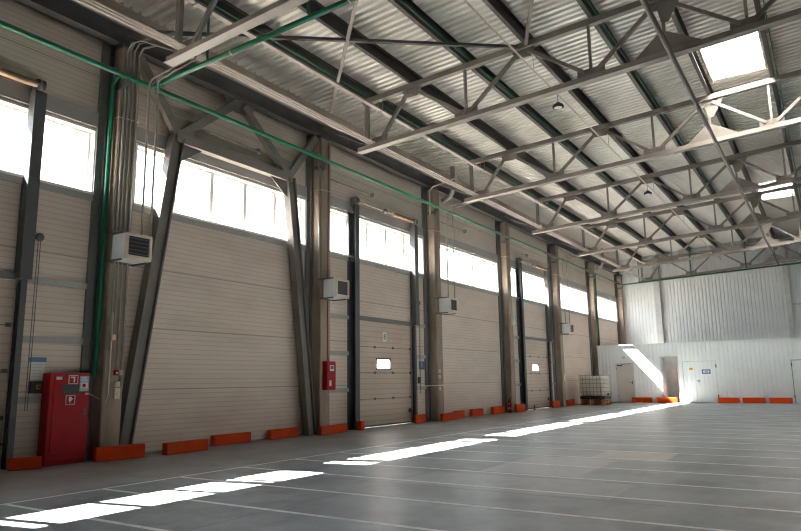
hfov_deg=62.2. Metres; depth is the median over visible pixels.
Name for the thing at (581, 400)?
pallet
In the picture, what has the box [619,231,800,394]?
wall
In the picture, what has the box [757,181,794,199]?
window
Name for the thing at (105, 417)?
concrete column
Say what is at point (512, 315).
wall box
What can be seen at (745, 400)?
block
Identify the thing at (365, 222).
window
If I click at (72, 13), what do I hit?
beam
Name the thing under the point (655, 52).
roof truss
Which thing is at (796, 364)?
door
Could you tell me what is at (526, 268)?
trim
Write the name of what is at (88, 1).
pipe
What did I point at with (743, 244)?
pipe
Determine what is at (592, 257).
bracket
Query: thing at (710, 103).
roof truss
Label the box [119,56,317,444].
brace
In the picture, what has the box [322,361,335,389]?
box
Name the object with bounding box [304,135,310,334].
trim
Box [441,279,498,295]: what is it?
trim
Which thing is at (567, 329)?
heater
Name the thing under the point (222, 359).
wall
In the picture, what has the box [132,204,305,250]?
trim
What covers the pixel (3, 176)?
trim
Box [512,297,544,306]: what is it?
trim
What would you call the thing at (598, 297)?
window
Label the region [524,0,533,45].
brace
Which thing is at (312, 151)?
trim
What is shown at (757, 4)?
purlin
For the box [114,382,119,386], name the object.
socket
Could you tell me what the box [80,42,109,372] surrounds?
trim
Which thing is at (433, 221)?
concrete column
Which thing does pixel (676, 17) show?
purlin
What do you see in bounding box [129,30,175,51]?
bracket
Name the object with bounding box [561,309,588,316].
trim
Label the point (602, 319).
trim
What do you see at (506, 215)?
bracket
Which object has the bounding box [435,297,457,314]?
heater
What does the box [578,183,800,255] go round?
roof truss
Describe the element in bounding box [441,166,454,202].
pipe
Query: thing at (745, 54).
window
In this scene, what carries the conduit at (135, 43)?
attached to the concrete column at (105, 417)
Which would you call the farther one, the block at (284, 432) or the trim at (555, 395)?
the trim at (555, 395)
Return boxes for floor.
[0,401,800,530]
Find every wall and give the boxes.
[0,0,618,468]
[597,339,800,402]
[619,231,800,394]
[661,357,679,401]
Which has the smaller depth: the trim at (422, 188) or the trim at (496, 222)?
the trim at (422, 188)
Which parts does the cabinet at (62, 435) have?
door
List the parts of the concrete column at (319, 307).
cap plate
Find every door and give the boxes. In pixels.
[0,68,86,469]
[329,197,425,429]
[514,258,554,410]
[615,363,635,401]
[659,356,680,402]
[682,361,718,402]
[791,359,800,402]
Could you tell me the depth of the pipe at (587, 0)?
18.12 m
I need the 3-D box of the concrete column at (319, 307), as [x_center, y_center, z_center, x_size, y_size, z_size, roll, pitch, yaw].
[-2.044,0.384,17.442,0.495,7.880,0.441,-7,-12,32]
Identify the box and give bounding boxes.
[27,381,42,393]
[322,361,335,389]
[511,314,514,324]
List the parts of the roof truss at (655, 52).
post, web post, web post, web post, splice plate, splice plate, web post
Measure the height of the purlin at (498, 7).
0.355 m
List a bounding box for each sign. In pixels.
[419,361,424,369]
[702,369,710,373]
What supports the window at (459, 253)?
in the wall at (222, 359)
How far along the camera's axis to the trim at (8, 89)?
11.93 m
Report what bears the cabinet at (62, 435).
on the floor
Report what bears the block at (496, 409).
on the floor
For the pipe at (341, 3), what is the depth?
11.72 m
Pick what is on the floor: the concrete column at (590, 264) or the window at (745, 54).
the concrete column at (590, 264)
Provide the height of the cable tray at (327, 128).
0.888 m
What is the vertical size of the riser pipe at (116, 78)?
5.741 m
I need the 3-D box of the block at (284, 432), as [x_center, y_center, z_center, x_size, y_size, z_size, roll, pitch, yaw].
[-2.792,3.998,15.805,0.140,0.220,0.941,-7,-12,32]
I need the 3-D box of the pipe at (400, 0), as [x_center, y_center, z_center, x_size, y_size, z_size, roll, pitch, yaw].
[6.467,-3.675,23.158,0.030,0.040,42.400,-7,-12,32]
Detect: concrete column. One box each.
[88,41,143,459]
[312,134,331,434]
[427,187,443,420]
[499,220,515,411]
[549,244,566,406]
[587,261,598,375]
[616,274,626,344]
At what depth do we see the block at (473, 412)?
24.11 m
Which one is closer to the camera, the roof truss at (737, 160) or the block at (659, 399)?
the roof truss at (737, 160)
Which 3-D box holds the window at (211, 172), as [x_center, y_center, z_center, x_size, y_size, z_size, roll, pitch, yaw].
[-3.975,-1.468,15.393,0.270,1.280,5.160,-7,-12,32]
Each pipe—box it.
[0,20,621,285]
[77,0,642,279]
[84,0,644,279]
[91,0,646,279]
[92,75,120,376]
[140,59,188,234]
[149,56,196,236]
[151,0,356,88]
[200,128,260,153]
[205,0,642,260]
[330,179,373,197]
[400,0,691,251]
[440,221,466,232]
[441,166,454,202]
[446,202,463,297]
[452,200,482,297]
[562,252,585,322]
[566,254,590,322]
[587,0,747,242]
[594,275,599,345]
[595,248,603,269]
[622,244,800,285]
[762,0,800,196]
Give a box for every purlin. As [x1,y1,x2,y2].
[199,0,641,260]
[297,0,664,256]
[388,0,691,252]
[482,0,717,248]
[576,0,745,243]
[671,7,774,238]
[753,0,800,209]
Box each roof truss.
[164,0,309,66]
[357,0,800,154]
[464,69,800,203]
[532,139,800,234]
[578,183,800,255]
[613,216,800,271]
[638,235,800,283]
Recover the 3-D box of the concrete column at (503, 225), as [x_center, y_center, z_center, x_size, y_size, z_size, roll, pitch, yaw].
[4.467,2.025,27.388,0.495,7.880,0.441,-7,-12,32]
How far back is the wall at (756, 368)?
33.20 m
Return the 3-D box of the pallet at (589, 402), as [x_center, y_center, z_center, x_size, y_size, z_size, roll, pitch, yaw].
[9.798,6.895,33.230,1.220,0.144,1.200,-7,-12,32]
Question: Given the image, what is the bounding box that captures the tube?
[640,0,778,264]
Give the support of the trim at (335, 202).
attached to the wall at (222, 359)
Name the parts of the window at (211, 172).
sill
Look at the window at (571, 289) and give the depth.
35.97 m
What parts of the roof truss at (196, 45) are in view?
post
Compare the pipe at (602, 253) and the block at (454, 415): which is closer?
the block at (454, 415)
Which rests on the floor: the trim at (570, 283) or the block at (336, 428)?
the block at (336, 428)
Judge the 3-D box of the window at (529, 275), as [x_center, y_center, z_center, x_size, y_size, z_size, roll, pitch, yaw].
[5.791,0.993,30.312,0.270,1.280,5.160,-7,-12,32]
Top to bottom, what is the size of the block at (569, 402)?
0.300 m
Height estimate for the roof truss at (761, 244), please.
2.047 m
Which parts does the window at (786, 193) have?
pane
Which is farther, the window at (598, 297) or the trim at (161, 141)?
the window at (598, 297)
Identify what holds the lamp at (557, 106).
hanging from the conduit at (465, 1)
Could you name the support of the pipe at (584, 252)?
attached to the pipe at (88, 1)
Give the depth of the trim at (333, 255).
19.96 m
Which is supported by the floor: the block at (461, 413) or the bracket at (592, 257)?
the block at (461, 413)
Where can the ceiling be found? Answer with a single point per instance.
(617, 97)
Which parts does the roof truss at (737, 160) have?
post, web post, web post, splice plate, splice plate, web post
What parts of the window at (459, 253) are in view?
sill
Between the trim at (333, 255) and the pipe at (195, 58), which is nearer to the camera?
the pipe at (195, 58)
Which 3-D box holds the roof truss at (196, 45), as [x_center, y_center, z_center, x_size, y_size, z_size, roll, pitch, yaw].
[4.593,-5.862,6.889,21.307,2.047,0.200,-7,-12,32]
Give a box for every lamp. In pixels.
[552,95,563,109]
[644,187,651,194]
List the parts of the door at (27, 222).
panel, panel, panel, panel, lintel rail, guide post, rail, hoist chain, rail, rail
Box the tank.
[579,375,611,398]
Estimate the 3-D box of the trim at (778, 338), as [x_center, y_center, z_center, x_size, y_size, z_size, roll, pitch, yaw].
[20.911,3.242,30.527,23.870,0.050,0.080,-7,-12,32]
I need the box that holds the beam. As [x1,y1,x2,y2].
[15,0,618,274]
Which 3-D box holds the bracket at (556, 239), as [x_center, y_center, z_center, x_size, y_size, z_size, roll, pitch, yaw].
[8.289,-1.058,32.634,1.472,0.888,0.140,-7,-12,32]
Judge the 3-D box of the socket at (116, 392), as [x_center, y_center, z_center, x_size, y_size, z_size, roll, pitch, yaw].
[-5.119,2.313,11.977,0.060,0.190,0.110,-7,-12,32]
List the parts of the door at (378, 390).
rail, rail, rail, pane, panel, panel, panel, panel, lintel rail, guide post, hoist chain, rail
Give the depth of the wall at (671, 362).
36.04 m
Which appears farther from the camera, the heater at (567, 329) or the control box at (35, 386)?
the heater at (567, 329)
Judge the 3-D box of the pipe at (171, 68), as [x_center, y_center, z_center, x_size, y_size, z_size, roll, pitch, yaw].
[-4.399,-2.238,12.407,1.140,3.364,0.060,-7,-12,32]
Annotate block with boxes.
[7,456,41,470]
[93,443,144,461]
[162,438,207,454]
[210,432,250,445]
[267,427,297,439]
[319,423,346,435]
[357,421,364,429]
[414,414,425,423]
[440,412,457,421]
[453,410,464,418]
[469,408,483,416]
[491,406,504,413]
[515,404,525,411]
[551,401,559,407]
[566,399,574,405]
[632,397,652,402]
[657,397,677,402]
[718,398,739,402]
[743,398,765,402]
[769,398,792,403]
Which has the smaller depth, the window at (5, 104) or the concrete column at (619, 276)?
the window at (5, 104)
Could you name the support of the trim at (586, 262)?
attached to the wall at (222, 359)
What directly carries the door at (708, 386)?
in the wall at (756, 368)
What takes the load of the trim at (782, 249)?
attached to the wall at (746, 304)
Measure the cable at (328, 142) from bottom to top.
5.932 m
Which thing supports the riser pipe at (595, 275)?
attached to the concrete column at (590, 264)
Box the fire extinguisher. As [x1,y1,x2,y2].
[508,397,512,412]
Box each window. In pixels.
[0,98,96,194]
[133,143,306,245]
[330,207,423,274]
[440,244,498,292]
[511,267,545,304]
[560,284,588,314]
[597,296,617,321]
[698,31,767,82]
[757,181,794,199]
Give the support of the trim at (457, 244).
attached to the wall at (222, 359)
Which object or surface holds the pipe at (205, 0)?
attached to the roof truss at (781, 259)
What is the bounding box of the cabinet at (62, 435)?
[37,373,90,466]
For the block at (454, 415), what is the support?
on the floor
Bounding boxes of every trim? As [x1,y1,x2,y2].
[0,78,98,127]
[0,172,92,200]
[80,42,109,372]
[84,45,114,460]
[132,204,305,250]
[136,127,306,197]
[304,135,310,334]
[309,148,313,370]
[330,195,422,236]
[330,252,423,278]
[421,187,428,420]
[440,235,497,261]
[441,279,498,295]
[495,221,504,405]
[510,259,543,276]
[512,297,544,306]
[547,244,556,400]
[560,277,586,291]
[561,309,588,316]
[585,261,592,374]
[586,262,593,374]
[596,338,800,346]
[597,290,615,301]
[599,318,617,323]
[614,275,619,344]
[615,275,620,344]
[652,258,664,342]
[780,237,795,337]
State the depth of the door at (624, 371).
35.77 m
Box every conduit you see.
[108,32,174,350]
[113,43,135,334]
[115,35,174,367]
[119,37,186,384]
[318,140,319,278]
[429,176,458,213]
[463,0,720,259]
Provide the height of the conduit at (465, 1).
0.600 m
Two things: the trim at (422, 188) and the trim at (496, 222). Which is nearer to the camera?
the trim at (422, 188)
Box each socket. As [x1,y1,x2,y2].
[113,388,119,398]
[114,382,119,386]
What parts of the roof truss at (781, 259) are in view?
splice plate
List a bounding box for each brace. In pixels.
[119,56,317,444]
[155,30,517,48]
[330,0,358,111]
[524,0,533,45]
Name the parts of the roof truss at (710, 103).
post, web post, web post, web post, splice plate, splice plate, web post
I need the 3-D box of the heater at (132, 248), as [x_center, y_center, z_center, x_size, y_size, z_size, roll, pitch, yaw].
[-5.012,-0.311,12.213,0.535,0.536,0.640,-7,-12,32]
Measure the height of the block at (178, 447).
0.220 m
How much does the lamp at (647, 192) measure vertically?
0.346 m
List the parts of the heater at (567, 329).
casing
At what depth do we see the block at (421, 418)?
20.69 m
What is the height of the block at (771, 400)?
0.270 m
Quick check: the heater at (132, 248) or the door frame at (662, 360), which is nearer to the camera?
the heater at (132, 248)
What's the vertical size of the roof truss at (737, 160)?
2.047 m
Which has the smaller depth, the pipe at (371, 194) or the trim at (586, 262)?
the pipe at (371, 194)
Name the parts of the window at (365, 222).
sill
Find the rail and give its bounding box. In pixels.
[73,0,629,273]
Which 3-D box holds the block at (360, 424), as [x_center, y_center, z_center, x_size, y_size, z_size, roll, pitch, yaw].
[-1.080,4.353,18.040,0.160,0.240,0.160,-7,-12,32]
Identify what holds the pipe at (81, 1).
on the roof truss at (196, 45)
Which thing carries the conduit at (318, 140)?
attached to the concrete column at (319, 307)
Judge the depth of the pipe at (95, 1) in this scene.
14.68 m
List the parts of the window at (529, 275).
frame, sill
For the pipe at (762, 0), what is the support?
attached to the roof truss at (781, 259)
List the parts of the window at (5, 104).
sill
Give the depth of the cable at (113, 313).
11.89 m
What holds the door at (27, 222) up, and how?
in the wall at (222, 359)
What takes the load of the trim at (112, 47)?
attached to the wall at (222, 359)
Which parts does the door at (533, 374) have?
pane, panel, panel, lintel rail, panel, panel, guide post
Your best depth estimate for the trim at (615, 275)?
42.46 m
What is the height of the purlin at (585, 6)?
0.355 m
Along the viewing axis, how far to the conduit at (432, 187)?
22.68 m
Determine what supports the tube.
attached to the roof truss at (196, 45)
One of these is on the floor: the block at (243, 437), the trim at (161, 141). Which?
the block at (243, 437)
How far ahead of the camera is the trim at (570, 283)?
35.64 m
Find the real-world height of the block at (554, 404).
0.300 m
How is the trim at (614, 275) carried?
attached to the wall at (222, 359)
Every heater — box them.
[103,231,152,266]
[318,277,348,300]
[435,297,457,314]
[559,323,573,334]
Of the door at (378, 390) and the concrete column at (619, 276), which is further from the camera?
the concrete column at (619, 276)
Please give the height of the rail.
0.120 m
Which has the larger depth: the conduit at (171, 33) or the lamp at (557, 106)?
the lamp at (557, 106)
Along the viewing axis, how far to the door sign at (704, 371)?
33.69 m
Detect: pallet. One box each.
[580,398,611,401]
[580,401,611,404]
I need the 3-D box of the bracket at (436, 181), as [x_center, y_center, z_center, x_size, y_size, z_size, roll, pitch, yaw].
[1.778,-2.699,22.689,1.472,0.888,0.140,-7,-12,32]
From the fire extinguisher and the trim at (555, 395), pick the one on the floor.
the fire extinguisher
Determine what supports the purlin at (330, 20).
on the roof truss at (196, 45)
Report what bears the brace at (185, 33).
attached to the roof truss at (655, 52)
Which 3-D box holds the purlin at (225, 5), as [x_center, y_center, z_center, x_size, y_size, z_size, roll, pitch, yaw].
[1.517,-3.910,21.219,0.090,0.355,51.550,-7,-12,32]
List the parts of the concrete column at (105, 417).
cap plate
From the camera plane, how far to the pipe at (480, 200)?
22.63 m
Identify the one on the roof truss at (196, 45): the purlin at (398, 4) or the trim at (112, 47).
the purlin at (398, 4)
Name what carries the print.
attached to the cabinet at (62, 435)
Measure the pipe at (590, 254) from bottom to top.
3.444 m
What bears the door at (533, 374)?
in the wall at (222, 359)
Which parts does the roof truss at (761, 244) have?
post, splice plate, splice plate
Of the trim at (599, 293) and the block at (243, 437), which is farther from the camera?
the trim at (599, 293)
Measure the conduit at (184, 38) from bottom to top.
6.642 m
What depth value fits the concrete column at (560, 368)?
32.23 m
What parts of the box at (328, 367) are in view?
door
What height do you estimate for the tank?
1.180 m
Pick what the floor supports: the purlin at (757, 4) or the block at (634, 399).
the block at (634, 399)
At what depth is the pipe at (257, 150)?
15.53 m
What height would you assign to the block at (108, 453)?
0.240 m
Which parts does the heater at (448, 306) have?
casing, frame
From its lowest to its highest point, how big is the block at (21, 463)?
0.190 m
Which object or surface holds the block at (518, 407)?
on the floor
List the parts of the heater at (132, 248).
bracket arm, bracket arm, casing, frame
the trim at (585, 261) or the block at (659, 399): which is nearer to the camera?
the block at (659, 399)
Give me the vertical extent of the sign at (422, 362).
0.260 m
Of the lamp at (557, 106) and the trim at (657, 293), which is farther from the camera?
the trim at (657, 293)
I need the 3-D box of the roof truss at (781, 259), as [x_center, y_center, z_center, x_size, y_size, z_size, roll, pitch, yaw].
[23.991,-0.974,36.518,21.307,2.047,0.200,-7,-12,32]
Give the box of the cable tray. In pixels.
[186,0,649,263]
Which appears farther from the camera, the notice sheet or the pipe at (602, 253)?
the pipe at (602, 253)
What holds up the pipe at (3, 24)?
attached to the concrete column at (105, 417)
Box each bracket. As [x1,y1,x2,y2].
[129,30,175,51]
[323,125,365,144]
[433,179,469,195]
[504,214,536,228]
[554,238,583,250]
[591,256,616,267]
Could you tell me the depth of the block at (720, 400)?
32.77 m
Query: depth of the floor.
8.95 m
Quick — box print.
[81,377,87,387]
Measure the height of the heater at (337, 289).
0.536 m
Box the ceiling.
[115,0,800,260]
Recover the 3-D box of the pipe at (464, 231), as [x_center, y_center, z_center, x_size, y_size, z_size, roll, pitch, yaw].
[1.849,-1.444,24.282,0.140,0.140,2.260,-7,-12,32]
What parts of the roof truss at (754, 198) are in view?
post, web post, web post, splice plate, splice plate, web post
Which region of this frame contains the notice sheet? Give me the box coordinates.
[29,357,46,379]
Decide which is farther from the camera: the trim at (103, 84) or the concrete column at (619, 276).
the concrete column at (619, 276)
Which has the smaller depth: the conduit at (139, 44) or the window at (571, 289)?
the conduit at (139, 44)
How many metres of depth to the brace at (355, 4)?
14.74 m
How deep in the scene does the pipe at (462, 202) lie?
22.53 m
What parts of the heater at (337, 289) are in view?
bracket arm, casing, frame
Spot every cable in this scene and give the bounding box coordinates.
[33,313,113,402]
[327,142,328,359]

